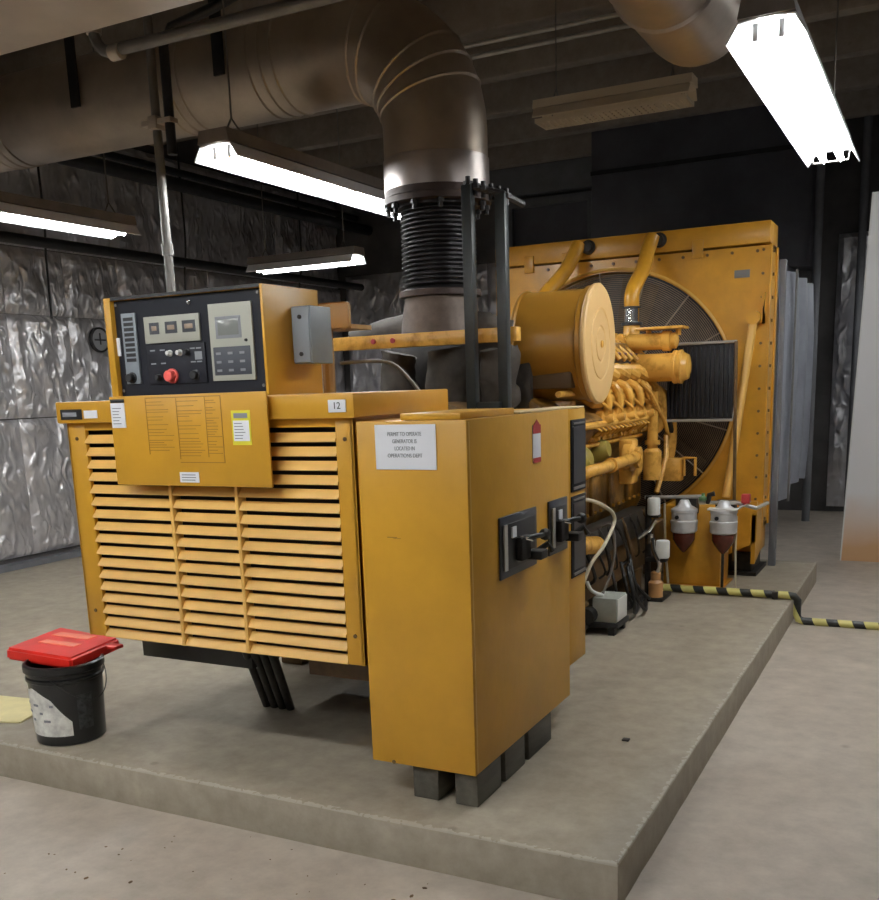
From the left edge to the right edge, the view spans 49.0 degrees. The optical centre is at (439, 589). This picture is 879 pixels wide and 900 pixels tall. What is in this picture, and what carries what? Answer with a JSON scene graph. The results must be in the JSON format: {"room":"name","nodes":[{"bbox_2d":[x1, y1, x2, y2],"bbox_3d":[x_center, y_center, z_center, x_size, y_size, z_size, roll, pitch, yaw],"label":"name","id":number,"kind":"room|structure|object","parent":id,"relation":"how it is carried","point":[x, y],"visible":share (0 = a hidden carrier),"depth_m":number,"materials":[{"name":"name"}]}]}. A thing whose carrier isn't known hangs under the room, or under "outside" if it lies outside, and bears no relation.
{"room":"mechanical room","nodes":[
{"label":"mechanical room","id":0,"kind":"room"},
{"bbox_2d":[0,139,339,564],"bbox_3d":[-4.999,-2.276,8.187,0.270,4.765,15.500,4,13,27],"label":"wall","id":1,"kind":"structure","parent":0,"point":[187,150],"depth_m":11.38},
{"bbox_2d":[0,268,4,312],"bbox_3d":[-4.357,-2.913,8.949,0.089,0.635,0.760,4,13,27],"label":"sheet","id":2,"kind":"object","parent":1,"relation":"attached to","point":[2,304],"visible":1,"depth_m":9.25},
{"bbox_2d":[0,313,18,418],"bbox_3d":[-4.334,-2.109,9.121,0.077,1.000,0.759,4,13,27],"label":"sheet","id":3,"kind":"object","parent":1,"relation":"attached to","point":[8,400],"visible":1,"depth_m":9.37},
{"bbox_2d":[0,419,34,560],"bbox_3d":[-4.290,-0.950,9.363,0.086,1.350,0.758,4,13,27],"label":"sheet","id":4,"kind":"object","parent":1,"relation":"attached to","point":[16,531],"visible":1,"depth_m":9.50,"materials":[{"name":"metal"}]},
{"bbox_2d":[0,245,66,316],"bbox_3d":[-4.017,-3.062,9.603,0.087,0.635,0.760,4,13,27],"label":"sheet","id":5,"kind":"object","parent":1,"relation":"attached to","point":[24,279],"visible":0.98,"depth_m":9.54,"materials":[{"name":"metal"}]},
{"bbox_2d":[0,549,80,573],"bbox_3d":[-4.742,0.018,8.575,0.130,0.100,15.000,4,13,27],"label":"baseboard","id":6,"kind":"structure","parent":1,"relation":"attached to","point":[28,563],"depth_m":9.78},
{"bbox_2d":[6,314,75,417],"bbox_3d":[-3.984,-2.256,9.768,0.100,1.000,0.756,4,13,27],"label":"sheet","id":7,"kind":"object","parent":1,"relation":"attached to","point":[40,349],"visible":0.96,"depth_m":9.69,"materials":[{"name":"metal"}]},
{"bbox_2d":[19,417,79,553],"bbox_3d":[-3.946,-1.098,10.014,0.091,1.350,0.759,4,13,27],"label":"sheet","id":8,"kind":"object","parent":1,"relation":"attached to","point":[45,441],"visible":0.77,"depth_m":9.89,"materials":[{"name":"metal"}]},
{"bbox_2d":[0,155,111,258],"bbox_3d":[-3.886,-4.033,9.693,0.116,1.200,1.506,4,13,27],"label":"sheet","id":9,"kind":"object","parent":1,"relation":"attached to","point":[59,183],"visible":0.37,"depth_m":9.75,"materials":[{"name":"metal"}]},
{"bbox_2d":[60,253,118,318],"bbox_3d":[-3.679,-3.211,10.260,0.077,0.635,0.757,4,13,27],"label":"sheet","id":10,"kind":"object","parent":1,"relation":"attached to","point":[87,281],"visible":0.93,"depth_m":10.18,"materials":[{"name":"metal"}]},
{"bbox_2d":[67,317,112,401],"bbox_3d":[-3.651,-2.406,10.427,0.079,1.000,0.760,4,13,27],"label":"sheet","id":11,"kind":"object","parent":1,"relation":"attached to","point":[91,368],"visible":0.65,"depth_m":10.24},
{"bbox_2d":[89,327,107,351],"bbox_3d":[-3.635,-2.671,10.320,0.045,0.260,0.260,4,13,27],"label":"gauge","id":12,"kind":"object","parent":11,"relation":"attached to","point":[97,336],"visible":0.88,"depth_m":10.29,"materials":[{"name":"black metal"}]},
{"bbox_2d":[115,260,165,296],"bbox_3d":[-3.333,-3.359,10.909,0.089,0.635,0.760,4,13,27],"label":"sheet","id":13,"kind":"object","parent":1,"relation":"attached to","point":[133,278],"visible":0.52,"depth_m":10.79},
{"bbox_2d":[0,0,281,74],"bbox_3d":[0.695,-4.355,6.328,11.280,0.320,0.160,4,13,27],"label":"trim","id":14,"kind":"structure","parent":1,"relation":"attached to","point":[53,51],"depth_m":7.99,"materials":[{"name":"concrete"}]},
{"bbox_2d":[102,148,203,270],"bbox_3d":[-3.209,-4.331,11.003,0.102,1.200,1.508,4,13,27],"label":"sheet","id":15,"kind":"object","parent":1,"relation":"attached to","point":[127,197],"visible":0.64,"depth_m":10.91,"materials":[{"name":"metal"}]},
{"bbox_2d":[163,266,207,291],"bbox_3d":[-2.993,-3.508,11.563,0.087,0.635,0.760,4,13,27],"label":"sheet","id":16,"kind":"object","parent":1,"relation":"attached to","point":[194,279],"visible":0.32,"depth_m":11.55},
{"bbox_2d":[207,272,244,287],"bbox_3d":[-2.655,-3.657,12.220,0.077,0.635,0.757,4,13,27],"label":"sheet","id":17,"kind":"object","parent":1,"relation":"attached to","point":[213,279],"visible":0.23,"depth_m":12.05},
{"bbox_2d":[196,166,277,280],"bbox_3d":[-2.519,-4.628,12.308,0.116,1.200,1.506,4,13,27],"label":"sheet","id":18,"kind":"object","parent":1,"relation":"attached to","point":[231,234],"visible":0.67,"depth_m":12.15,"materials":[{"name":"metal"}]},
{"bbox_2d":[245,277,279,284],"bbox_3d":[-2.309,-3.805,12.870,0.089,0.635,0.760,4,13,27],"label":"sheet","id":19,"kind":"object","parent":1,"relation":"attached to","point":[247,280],"visible":0.11,"depth_m":12.70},
{"bbox_2d":[280,282,311,289],"bbox_3d":[-1.969,-3.954,13.523,0.087,0.635,0.760,4,13,27],"label":"sheet","id":20,"kind":"object","parent":1,"relation":"attached to","point":[281,283],"visible":0.09,"depth_m":13.41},
{"bbox_2d":[272,187,338,288],"bbox_3d":[-1.842,-4.926,13.618,0.102,1.200,1.508,4,13,27],"label":"sheet","id":21,"kind":"object","parent":1,"relation":"attached to","point":[313,236],"visible":0.48,"depth_m":13.51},
{"bbox_2d":[311,286,341,333],"bbox_3d":[-1.631,-4.103,14.180,0.077,0.635,0.757,4,13,27],"label":"sheet","id":22,"kind":"object","parent":1,"relation":"attached to","point":[325,295],"visible":0.33,"depth_m":14.11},
{"bbox_2d":[321,333,344,392],"bbox_3d":[-1.603,-3.298,14.347,0.079,1.000,0.760,4,13,27],"label":"sheet","id":23,"kind":"object","parent":1,"relation":"attached to","point":[338,355],"visible":0.3,"depth_m":14.51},
{"bbox_2d":[149,0,878,145],"bbox_3d":[1.739,-4.810,8.327,11.280,0.320,0.160,4,13,27],"label":"ceiling beam","id":24,"kind":"structure","parent":1,"relation":"attached to","point":[623,43],"depth_m":8.55,"materials":[{"name":"concrete"}]},
{"bbox_2d":[420,0,613,41],"bbox_3d":[1.217,-4.583,7.327,11.280,0.320,0.160,4,13,27],"label":"ceiling beam","id":25,"kind":"structure","parent":1,"relation":"attached to","point":[469,19],"depth_m":7.63,"materials":[{"name":"concrete"}]},
{"bbox_2d":[463,12,618,48],"bbox_3d":[1.189,-4.322,7.309,11.260,0.035,0.035,4,13,27],"label":"conduit","id":26,"kind":"object","parent":1,"relation":"attached to","point":[610,15],"visible":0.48,"depth_m":7.50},
{"bbox_2d":[470,23,630,59],"bbox_3d":[1.192,-4.234,7.328,11.260,0.035,0.035,4,13,27],"label":"conduit","id":27,"kind":"object","parent":1,"relation":"attached to","point":[620,26],"visible":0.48,"depth_m":7.48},
{"bbox_2d":[241,10,878,151],"bbox_3d":[2.261,-5.037,9.326,11.280,0.320,0.160,4,13,27],"label":"ceiling beam","id":28,"kind":"structure","parent":1,"relation":"attached to","point":[858,34],"depth_m":9.71,"materials":[{"name":"concrete"}]},
{"bbox_2d":[302,53,878,168],"bbox_3d":[2.783,-5.265,10.325,11.280,0.320,0.160,4,13,27],"label":"ceiling beam","id":29,"kind":"structure","parent":1,"relation":"attached to","point":[860,72],"depth_m":10.53,"materials":[{"name":"concrete"}]},
{"bbox_2d":[353,87,878,179],"bbox_3d":[3.305,-5.492,11.324,11.280,0.320,0.160,4,13,27],"label":"trim","id":30,"kind":"structure","parent":1,"relation":"attached to","point":[865,102],"depth_m":12.17,"materials":[{"name":"concrete"}]},
{"bbox_2d":[0,510,878,899],"bbox_3d":[0.217,0.495,6.093,11.800,0.150,15.500,4,13,27],"label":"floor","id":31,"kind":"structure","parent":0,"point":[785,806],"depth_m":3.73,"materials":[{"name":"concrete"}]},
{"bbox_2d":[4,836,426,899],"bbox_3d":[-0.579,1.081,3.057,2.360,0.005,1.072,4,13,27],"label":"debris","id":32,"kind":"object","parent":31,"relation":"on","point":[412,895],"depth_m":3.43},
{"bbox_2d":[0,556,816,899],"bbox_3d":[-1.109,0.195,6.976,6.602,0.165,5.554,4,13,27],"label":"concrete pad","id":33,"kind":"object","parent":31,"relation":"on","point":[582,818],"visible":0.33,"depth_m":4.18,"materials":[{"name":"concrete"}]},
{"bbox_2d":[0,695,32,722],"bbox_3d":[-2.388,0.594,4.856,0.921,0.007,0.419,3,13,23],"label":"floor mat","id":34,"kind":"object","parent":33,"relation":"on","point":[12,709],"visible":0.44,"depth_m":4.78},
{"bbox_2d":[22,653,106,745],"bbox_3d":[-1.685,0.487,4.377,0.350,0.364,0.348,4,13,27],"label":"bucket","id":35,"kind":"object","parent":33,"relation":"on","point":[67,703],"visible":0.93,"depth_m":4.25,"materials":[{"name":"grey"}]},
{"bbox_2d":[29,700,52,722],"bbox_3d":[-1.769,0.542,4.266,0.174,0.080,0.027,6,14,35],"label":"print","id":36,"kind":"object","parent":35,"relation":"attached to","point":[42,711],"depth_m":4.24,"materials":[{"name":"grey"}]},
{"bbox_2d":[7,628,122,667],"bbox_3d":[-1.740,0.267,4.497,0.527,0.060,0.416,4,13,27],"label":"plastic lid","id":37,"kind":"object","parent":35,"relation":"on","point":[60,647],"visible":1,"depth_m":4.40,"materials":[{"name":"red"}]},
{"bbox_2d":[141,14,177,291],"bbox_3d":[-1.453,-1.705,5.256,0.200,4.280,0.080,4,13,27],"label":"vertical conduit","id":38,"kind":"object","parent":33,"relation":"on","point":[155,122],"visible":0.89,"depth_m":5.12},
{"bbox_2d":[242,652,269,706],"bbox_3d":[-0.845,0.380,4.443,0.042,0.519,0.537,-2,12,-2],"label":"cable conduit","id":39,"kind":"object","parent":33,"relation":"on","point":[254,674],"visible":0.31,"depth_m":4.48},
{"bbox_2d":[250,653,277,707],"bbox_3d":[-0.803,0.383,4.422,0.042,0.519,0.537,-2,12,-2],"label":"cable conduit","id":40,"kind":"object","parent":33,"relation":"on","point":[256,658],"visible":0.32,"depth_m":4.41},
{"bbox_2d":[259,654,285,708],"bbox_3d":[-0.762,0.386,4.400,0.042,0.519,0.537,-2,12,-2],"label":"cable conduit","id":41,"kind":"object","parent":33,"relation":"on","point":[265,660],"visible":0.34,"depth_m":4.39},
{"bbox_2d":[268,655,294,710],"bbox_3d":[-0.720,0.389,4.379,0.042,0.519,0.537,-2,12,-2],"label":"cable conduit","id":42,"kind":"object","parent":33,"relation":"on","point":[274,660],"visible":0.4,"depth_m":4.37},
{"bbox_2d":[142,295,696,680],"bbox_3d":[0.317,-0.728,5.904,1.723,1.978,4.382,4,13,27],"label":"engine","id":43,"kind":"object","parent":33,"relation":"on","point":[426,342],"visible":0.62,"depth_m":5.80,"materials":[{"name":"yellow metal"}]},
{"bbox_2d":[56,389,447,665],"bbox_3d":[-0.778,-0.321,4.112,1.467,1.021,0.784,4,13,27],"label":"housing","id":44,"kind":"object","parent":43,"relation":"attached to","point":[230,521],"visible":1,"depth_m":3.77,"materials":[{"name":"yellow paint"}]},
{"bbox_2d":[112,408,120,423],"bbox_3d":[-1.282,-0.690,3.841,0.048,0.063,0.001,4,13,27],"label":"print","id":45,"kind":"object","parent":44,"relation":"attached to","point":[116,412],"depth_m":3.84,"materials":[{"name":"grey"}]},
{"bbox_2d":[103,283,322,396],"bbox_3d":[-0.900,-0.964,3.817,0.776,0.394,0.372,4,13,27],"label":"control box","id":46,"kind":"object","parent":44,"relation":"on","point":[236,338],"visible":0.98,"depth_m":3.66,"materials":[{"name":"yellow paint"}]},
{"bbox_2d":[165,350,172,356],"bbox_3d":[-1.044,-0.911,3.718,0.025,0.025,0.022,4,13,27],"label":"lamp","id":47,"kind":"object","parent":46,"relation":"attached to","point":[168,353],"depth_m":3.72,"materials":[{"name":"white paint"}]},
{"bbox_2d":[146,342,208,384],"bbox_3d":[-1.013,-0.871,3.726,0.292,0.150,0.008,4,13,27],"label":"switch plate","id":48,"kind":"object","parent":46,"relation":"attached to","point":[188,362],"depth_m":3.72,"materials":[{"name":"black"}]},
{"bbox_2d":[175,349,182,355],"bbox_3d":[-0.999,-0.907,3.695,0.025,0.025,0.022,4,13,27],"label":"lamp","id":49,"kind":"object","parent":46,"relation":"attached to","point":[178,352],"depth_m":3.69,"materials":[{"name":"white paint"}]},
{"bbox_2d":[291,305,332,363],"bbox_3d":[-0.487,-0.968,3.674,0.085,0.210,0.155,4,13,27],"label":"junction box","id":50,"kind":"object","parent":46,"relation":"attached to","point":[311,325],"visible":1,"depth_m":3.62,"materials":[{"name":"grey"}]},
{"bbox_2d":[233,413,246,438],"bbox_3d":[-0.735,-0.606,3.575,0.063,0.094,0.002,4,13,27],"label":"print","id":51,"kind":"object","parent":44,"relation":"attached to","point":[239,419],"depth_m":3.58,"materials":[{"name":"grey"}]},
{"bbox_2d":[56,389,447,423],"bbox_3d":[-0.784,-0.766,4.036,1.467,0.088,0.745,4,13,27],"label":"hood","id":52,"kind":"object","parent":44,"relation":"attached to","point":[341,407],"depth_m":3.54,"materials":[{"name":"yellow paint"}]},
{"bbox_2d":[398,198,480,299],"bbox_3d":[-0.002,-1.843,5.273,0.450,0.475,0.450,4,13,27],"label":"exhaust bellows","id":53,"kind":"object","parent":43,"relation":"on","point":[431,240],"visible":0.8,"depth_m":5.11,"materials":[{"name":"metal"}]},
{"bbox_2d":[461,176,525,408],"bbox_3d":[0.301,-1.440,4.782,0.354,1.144,0.156,-7,13,-22],"label":"support post","id":54,"kind":"object","parent":43,"relation":"on","point":[470,189],"visible":0.8,"depth_m":4.73,"materials":[{"name":"metal"}]},
{"bbox_2d":[510,283,614,405],"bbox_3d":[0.575,-1.396,5.717,0.820,0.749,0.674,4,13,27],"label":"filter","id":55,"kind":"object","parent":43,"relation":"on","point":[567,341],"visible":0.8,"depth_m":5.39,"materials":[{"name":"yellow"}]},
{"bbox_2d":[585,498,615,582],"bbox_3d":[0.833,-0.267,5.560,0.100,0.557,0.759,8,16,41],"label":"hose","id":56,"kind":"object","parent":43,"relation":"attached to","point":[601,504],"visible":0.72,"depth_m":5.69,"materials":[{"name":"beige"}]},
{"bbox_2d":[626,330,678,350],"bbox_3d":[1.504,-1.749,6.809,0.360,0.140,0.140,4,13,27],"label":"canister","id":57,"kind":"object","parent":43,"relation":"on","point":[666,340],"depth_m":6.76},
{"bbox_2d":[631,349,691,383],"bbox_3d":[1.568,-1.569,6.817,0.410,0.234,0.234,4,13,27],"label":"canister","id":58,"kind":"object","parent":43,"relation":"on","point":[676,366],"depth_m":6.74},
{"bbox_2d":[413,766,454,799],"bbox_3d":[0.120,0.643,3.913,0.106,0.129,0.755,4,13,27],"label":"support block","id":59,"kind":"object","parent":33,"relation":"on","point":[433,784],"visible":0.22,"depth_m":3.59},
{"bbox_2d":[356,406,589,775],"bbox_3d":[0.240,-0.088,3.933,0.529,1.287,1.232,4,13,27],"label":"cabinet","id":60,"kind":"object","parent":59,"relation":"on","point":[474,565],"visible":1,"depth_m":3.50,"materials":[{"name":"metal"}]},
{"bbox_2d":[374,424,436,469],"bbox_3d":[-0.118,-0.490,3.318,0.238,0.154,0.003,4,13,27],"label":"paper notice","id":61,"kind":"object","parent":60,"relation":"attached to","point":[403,446],"visible":1,"depth_m":3.32,"materials":[{"name":"white"}]},
{"bbox_2d":[585,591,628,635],"bbox_3d":[0.962,0.147,5.895,0.300,0.228,0.370,4,13,27],"label":"box","id":62,"kind":"object","parent":33,"relation":"on","point":[609,611],"visible":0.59,"depth_m":5.82,"materials":[{"name":"white"}]},
{"bbox_2d":[586,581,603,595],"bbox_3d":[0.919,-0.050,5.828,0.149,0.206,0.068,-11,15,-37],"label":"pipe","id":63,"kind":"object","parent":62,"relation":"attached to","point":[589,587],"visible":0.69,"depth_m":5.80,"materials":[{"name":"white"}]},
{"bbox_2d":[601,523,615,593],"bbox_3d":[1.006,-0.195,5.937,0.109,0.428,0.127,-9,14,-31],"label":"cable","id":64,"kind":"object","parent":62,"relation":"attached to","point":[607,524],"visible":0.91,"depth_m":5.91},
{"bbox_2d":[495,220,778,575],"bbox_3d":[1.417,-1.436,7.593,2.188,2.598,1.040,4,13,27],"label":"radiator","id":65,"kind":"object","parent":33,"relation":"on","point":[720,282],"visible":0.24,"depth_m":7.33,"materials":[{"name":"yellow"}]},
{"bbox_2d":[667,340,737,560],"bbox_3d":[1.923,-1.003,7.096,0.542,1.586,0.288,4,13,27],"label":"cooler","id":66,"kind":"object","parent":65,"relation":"attached to","point":[709,394],"visible":0.84,"depth_m":6.88,"materials":[{"name":"black metal"}]},
{"bbox_2d":[609,496,670,614],"bbox_3d":[1.321,-0.233,6.451,0.270,0.718,0.888,4,13,27],"label":"stand","id":67,"kind":"object","parent":33,"relation":"on","point":[653,591],"visible":0.91,"depth_m":6.61,"materials":[{"name":"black metal"}]},
{"bbox_2d":[647,497,659,514],"bbox_3d":[1.462,-0.568,6.582,0.086,0.115,0.086,4,13,27],"label":"filter","id":68,"kind":"object","parent":67,"relation":"attached to","point":[653,503],"visible":1,"depth_m":6.55,"materials":[{"name":"white"}]},
{"bbox_2d":[656,539,669,558],"bbox_3d":[1.530,-0.278,6.613,0.094,0.120,0.094,4,13,27],"label":"filter","id":69,"kind":"object","parent":67,"relation":"on","point":[662,545],"visible":1,"depth_m":6.58,"materials":[{"name":"white"}]},
{"bbox_2d":[663,500,732,587],"bbox_3d":[1.909,-0.351,7.164,0.460,0.618,0.409,4,13,27],"label":"panel","id":70,"kind":"object","parent":33,"relation":"on","point":[700,565],"visible":0.7,"depth_m":7.06,"materials":[{"name":"yellow"}]},
{"bbox_2d":[652,491,768,513],"bbox_3d":[1.881,-0.609,6.846,0.844,0.195,0.255,4,13,27],"label":"pipe","id":71,"kind":"object","parent":70,"relation":"attached to","point":[695,500],"visible":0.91,"depth_m":6.77,"materials":[{"name":"metal"}]},
{"bbox_2d":[670,499,697,552],"bbox_3d":[1.746,-0.452,6.894,0.190,0.380,0.195,4,13,27],"label":"filter","id":72,"kind":"object","parent":71,"relation":"attached to","point":[684,521],"visible":1,"depth_m":6.83,"materials":[{"name":"metal"}]},
{"bbox_2d":[673,533,694,552],"bbox_3d":[1.752,-0.340,6.920,0.156,0.150,0.156,4,13,27],"label":"bowl","id":73,"kind":"object","parent":72,"relation":"on","point":[683,541],"depth_m":6.86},
{"bbox_2d":[709,500,737,586],"bbox_3d":[1.996,-0.305,6.798,0.190,0.645,0.195,4,13,27],"label":"filter","id":74,"kind":"object","parent":71,"relation":"attached to","point":[723,524],"visible":0.98,"depth_m":6.71,"materials":[{"name":"metal"}]},
{"bbox_2d":[712,534,734,553],"bbox_3d":[1.996,-0.322,6.796,0.156,0.150,0.156,4,13,27],"label":"bowl","id":75,"kind":"object","parent":74,"relation":"on","point":[722,542],"depth_m":6.74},
{"bbox_2d":[735,516,737,587],"bbox_3d":[2.093,-0.249,6.814,0.018,0.547,0.044,4,13,27],"label":"hose","id":76,"kind":"object","parent":74,"relation":"hanging from","point":[737,516],"visible":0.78,"depth_m":6.80,"materials":[{"name":"beige"}]},
{"bbox_2d":[772,590,778,598],"bbox_3d":[2.309,0.035,6.633,0.040,0.054,0.060,4,13,27],"label":"clip","id":77,"kind":"object","parent":33,"relation":"on","point":[774,592],"visible":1,"depth_m":6.61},
{"bbox_2d":[768,259,813,565],"bbox_3d":[2.734,-2.051,10.069,2.274,2.698,4.780,4,13,27],"label":"duct","id":78,"kind":"object","parent":33,"relation":"on","point":[795,297],"visible":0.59,"depth_m":8.07,"materials":[{"name":"metal"}]},
{"bbox_2d":[663,584,878,629],"bbox_3d":[3.740,0.217,5.946,4.830,0.225,0.060,4,13,26],"label":"conduit","id":79,"kind":"object","parent":31,"relation":"on","point":[797,600],"visible":0.93,"depth_m":6.59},
{"bbox_2d":[801,157,825,521],"bbox_3d":[4.181,-2.972,10.772,0.087,4.444,0.087,4,13,27],"label":"post","id":80,"kind":"object","parent":31,"relation":"on","point":[820,172],"visible":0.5,"depth_m":10.68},
{"bbox_2d":[843,115,872,514],"bbox_3d":[4.833,-3.075,11.156,0.087,4.444,0.087,4,13,27],"label":"post","id":81,"kind":"object","parent":31,"relation":"on","point":[868,120],"visible":0.66,"depth_m":10.98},
{"bbox_2d":[840,191,878,561],"bbox_3d":[4.588,-1.739,7.991,2.212,3.144,0.060,4,13,27],"label":"wall","id":82,"kind":"structure","parent":31,"relation":"on","point":[860,530],"depth_m":8.49,"materials":[{"name":"white paint"}]},
{"bbox_2d":[418,0,615,44],"bbox_3d":[0.051,-4.313,5.086,11.800,0.150,15.500,4,13,27],"label":"ceiling","id":83,"kind":"structure","parent":0,"point":[613,10],"depth_m":8.55,"materials":[{"name":"concrete"}]},
{"bbox_2d":[37,167,52,318],"bbox_3d":[-3.868,-3.811,9.337,0.038,2.291,0.225,-8,13,-25],"label":"pipe","id":84,"kind":"object","parent":83,"relation":"hanging from","point":[38,169],"visible":0.51,"depth_m":9.52,"materials":[{"name":"black metal"}]},
{"bbox_2d":[95,152,357,220],"bbox_3d":[-4.599,-3.938,7.600,0.077,0.077,14.900,4,13,27],"label":"pipe","id":85,"kind":"object","parent":84,"relation":"attached to","point":[114,156],"visible":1,"depth_m":11.44,"materials":[{"name":"black metal"}]},
{"bbox_2d":[0,46,140,238],"bbox_3d":[-2.881,-3.298,5.870,0.278,1.950,2.424,4,13,27],"label":"fluorescent light","id":86,"kind":"object","parent":83,"relation":"hanging from","point":[19,209],"visible":0.98,"depth_m":6.53,"materials":[{"name":"white"}]},
{"bbox_2d":[0,0,202,54],"bbox_3d":[-3.161,-3.008,3.694,5.300,1.615,1.890,4,13,27],"label":"duct","id":87,"kind":"object","parent":83,"relation":"hanging from","point":[24,24],"visible":1,"depth_m":3.85,"materials":[{"name":"metal"}]},
{"bbox_2d":[177,144,186,289],"bbox_3d":[-2.960,-4.206,11.075,0.038,2.291,0.225,-8,13,-25],"label":"pipe","id":88,"kind":"object","parent":83,"relation":"hanging from","point":[177,144],"visible":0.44,"depth_m":11.00,"materials":[{"name":"black metal"}]},
{"bbox_2d":[86,0,344,61],"bbox_3d":[-0.118,-3.141,3.657,3.525,1.545,0.072,4,13,27],"label":"conduit","id":89,"kind":"object","parent":83,"relation":"attached to","point":[117,51],"visible":0.89,"depth_m":4.28,"materials":[{"name":"metal"}]},
{"bbox_2d":[296,191,301,287],"bbox_3d":[-1.916,-4.661,13.073,0.038,2.291,0.225,-8,13,-25],"label":"pipe","id":90,"kind":"object","parent":83,"relation":"hanging from","point":[296,191],"visible":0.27,"depth_m":12.96,"materials":[{"name":"black metal"}]},
{"bbox_2d":[194,0,417,219],"bbox_3d":[-0.612,-3.338,5.688,0.278,1.950,2.424,4,13,27],"label":"fluorescent light","id":91,"kind":"object","parent":83,"relation":"hanging from","point":[224,148],"visible":0.69,"depth_m":5.26,"materials":[{"name":"white"}]},
{"bbox_2d":[246,109,365,274],"bbox_3d":[-1.318,-4.015,9.034,1.224,1.950,0.278,4,13,27],"label":"fluorescent light","id":92,"kind":"object","parent":83,"relation":"hanging from","point":[341,256],"visible":0.98,"depth_m":9.12,"materials":[{"name":"white"}]},
{"bbox_2d":[532,0,697,129],"bbox_3d":[1.291,-4.139,7.182,1.224,1.126,0.278,4,13,27],"label":"fluorescent light","id":93,"kind":"object","parent":83,"relation":"hanging from","point":[670,92],"visible":1,"depth_m":7.20,"materials":[{"name":"beige"}]},
{"bbox_2d":[608,0,740,66],"bbox_3d":[-0.323,-2.675,1.625,0.524,1.592,7.899,4,13,27],"label":"duct","id":94,"kind":"object","parent":83,"relation":"hanging from","point":[685,33],"visible":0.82,"depth_m":4.33,"materials":[{"name":"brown metal"}]},
{"bbox_2d":[725,0,859,167],"bbox_3d":[1.657,-3.111,4.233,0.278,1.950,2.424,4,13,27],"label":"fluorescent light","id":95,"kind":"object","parent":83,"relation":"hanging from","point":[771,41],"visible":1,"depth_m":3.95,"materials":[{"name":"white"}]},
{"bbox_3d":[-0.349,-3.901,4.330,11.280,0.320,0.160,4,13,27],"label":"trim","id":96,"kind":"structure","parent":83,"relation":"attached to","visible":0},
{"bbox_2d":[158,0,237,155],"bbox_3d":[-0.722,-3.025,4.724,1.545,1.530,0.113,2,13,19],"label":"conduit","id":97,"kind":"object","parent":96,"relation":"attached to","point":[208,9],"visible":0.74,"depth_m":4.99,"materials":[{"name":"black metal"}]},
{"bbox_2d":[335,115,878,510],"bbox_3d":[3.716,-3.408,12.153,11.530,4.765,0.250,4,13,27],"label":"wall","id":98,"kind":"structure","parent":0,"point":[382,248],"depth_m":11.77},
{"bbox_2d":[345,272,406,391],"bbox_3d":[-0.851,-3.041,14.410,1.157,3.200,0.104,4,13,27],"label":"curtain","id":99,"kind":"object","parent":98,"relation":"attached to","point":[380,299],"visible":0.23,"depth_m":14.25,"materials":[{"name":"metal"}]},
{"bbox_2d":[476,264,488,311],"bbox_3d":[0.182,-2.967,13.888,1.158,3.200,0.102,4,13,27],"label":"curtain","id":100,"kind":"object","parent":98,"relation":"attached to","point":[482,269],"visible":0.02,"depth_m":13.40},
{"bbox_2d":[488,263,496,314],"bbox_3d":[1.214,-2.893,13.364,1.157,3.200,0.104,4,13,27],"label":"curtain","id":101,"kind":"object","parent":98,"relation":"attached to","point":[491,266],"visible":0.02,"depth_m":13.32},
{"bbox_2d":[489,157,591,201],"bbox_3d":[1.312,-5.388,12.694,1.650,0.350,0.190,4,13,27],"label":"beam","id":102,"kind":"structure","parent":98,"relation":"attached to","point":[570,175],"depth_m":12.57,"materials":[{"name":"metal"}]},
{"bbox_2d":[508,191,591,246],"bbox_3d":[1.481,-4.674,12.796,1.250,1.000,0.140,4,13,27],"label":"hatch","id":103,"kind":"object","parent":98,"relation":"attached to","point":[564,217],"visible":0.43,"depth_m":12.74,"materials":[{"name":"metal"}]},
{"bbox_2d":[590,105,816,270],"bbox_3d":[3.158,-4.743,11.629,2.580,1.860,0.620,4,13,27],"label":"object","id":104,"kind":"structure","parent":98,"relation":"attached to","point":[735,166],"depth_m":11.29,"materials":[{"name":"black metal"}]},
{"bbox_2d":[826,231,868,505],"bbox_3d":[5.232,-2.557,11.343,1.158,3.200,0.102,4,13,27],"label":"wall insulation","id":105,"kind":"object","parent":98,"relation":"attached to","point":[848,242],"visible":0.44,"depth_m":11.54},
{"bbox_3d":[-3.318,-0.401,-1.040,11.280,4.765,0.250,4,13,27],"label":"wall","id":106,"kind":"structure","parent":0,"visible":0},
{"bbox_2d":[0,231,363,290],"bbox_3d":[-4.521,-2.986,7.777,0.097,0.097,14.900,4,13,27],"label":"pipe","id":107,"kind":"object","parent":106,"relation":"attached to","point":[6,237],"visible":1,"depth_m":10.38,"materials":[{"name":"black metal"}]},
{"bbox_2d":[55,156,371,235],"bbox_3d":[-4.414,-3.740,7.549,0.135,0.135,14.900,4,13,27],"label":"pipe","id":108,"kind":"object","parent":106,"relation":"attached to","point":[89,163],"visible":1,"depth_m":10.94,"materials":[{"name":"black metal"}]},
{"bbox_3d":[-3.951,-3.553,6.604,0.070,1.050,0.015,4,13,27],"label":"hanger","id":109,"kind":"object","parent":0,"visible":0},
{"bbox_2d":[0,0,490,221],"bbox_3d":[-2.413,-2.787,6.318,5.935,1.205,0.580,4,13,27],"label":"duct","id":110,"kind":"object","parent":109,"relation":"hanging from","point":[399,59],"visible":0.89,"depth_m":5.18,"materials":[{"name":"silver metal"}]},
{"bbox_2d":[64,35,80,107],"bbox_3d":[-2.215,-3.428,5.726,0.070,1.050,0.015,4,13,27],"label":"hanger","id":111,"kind":"object","parent":110,"relation":"attached to","point":[69,43],"visible":0.56,"depth_m":5.79,"materials":[{"name":"black metal"}]},
{"bbox_2d":[208,0,224,76],"bbox_3d":[-1.235,-3.358,5.230,0.070,1.050,0.015,4,13,27],"label":"hanger","id":112,"kind":"object","parent":110,"relation":"attached to","point":[216,38],"visible":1,"depth_m":5.30,"materials":[{"name":"black metal"}]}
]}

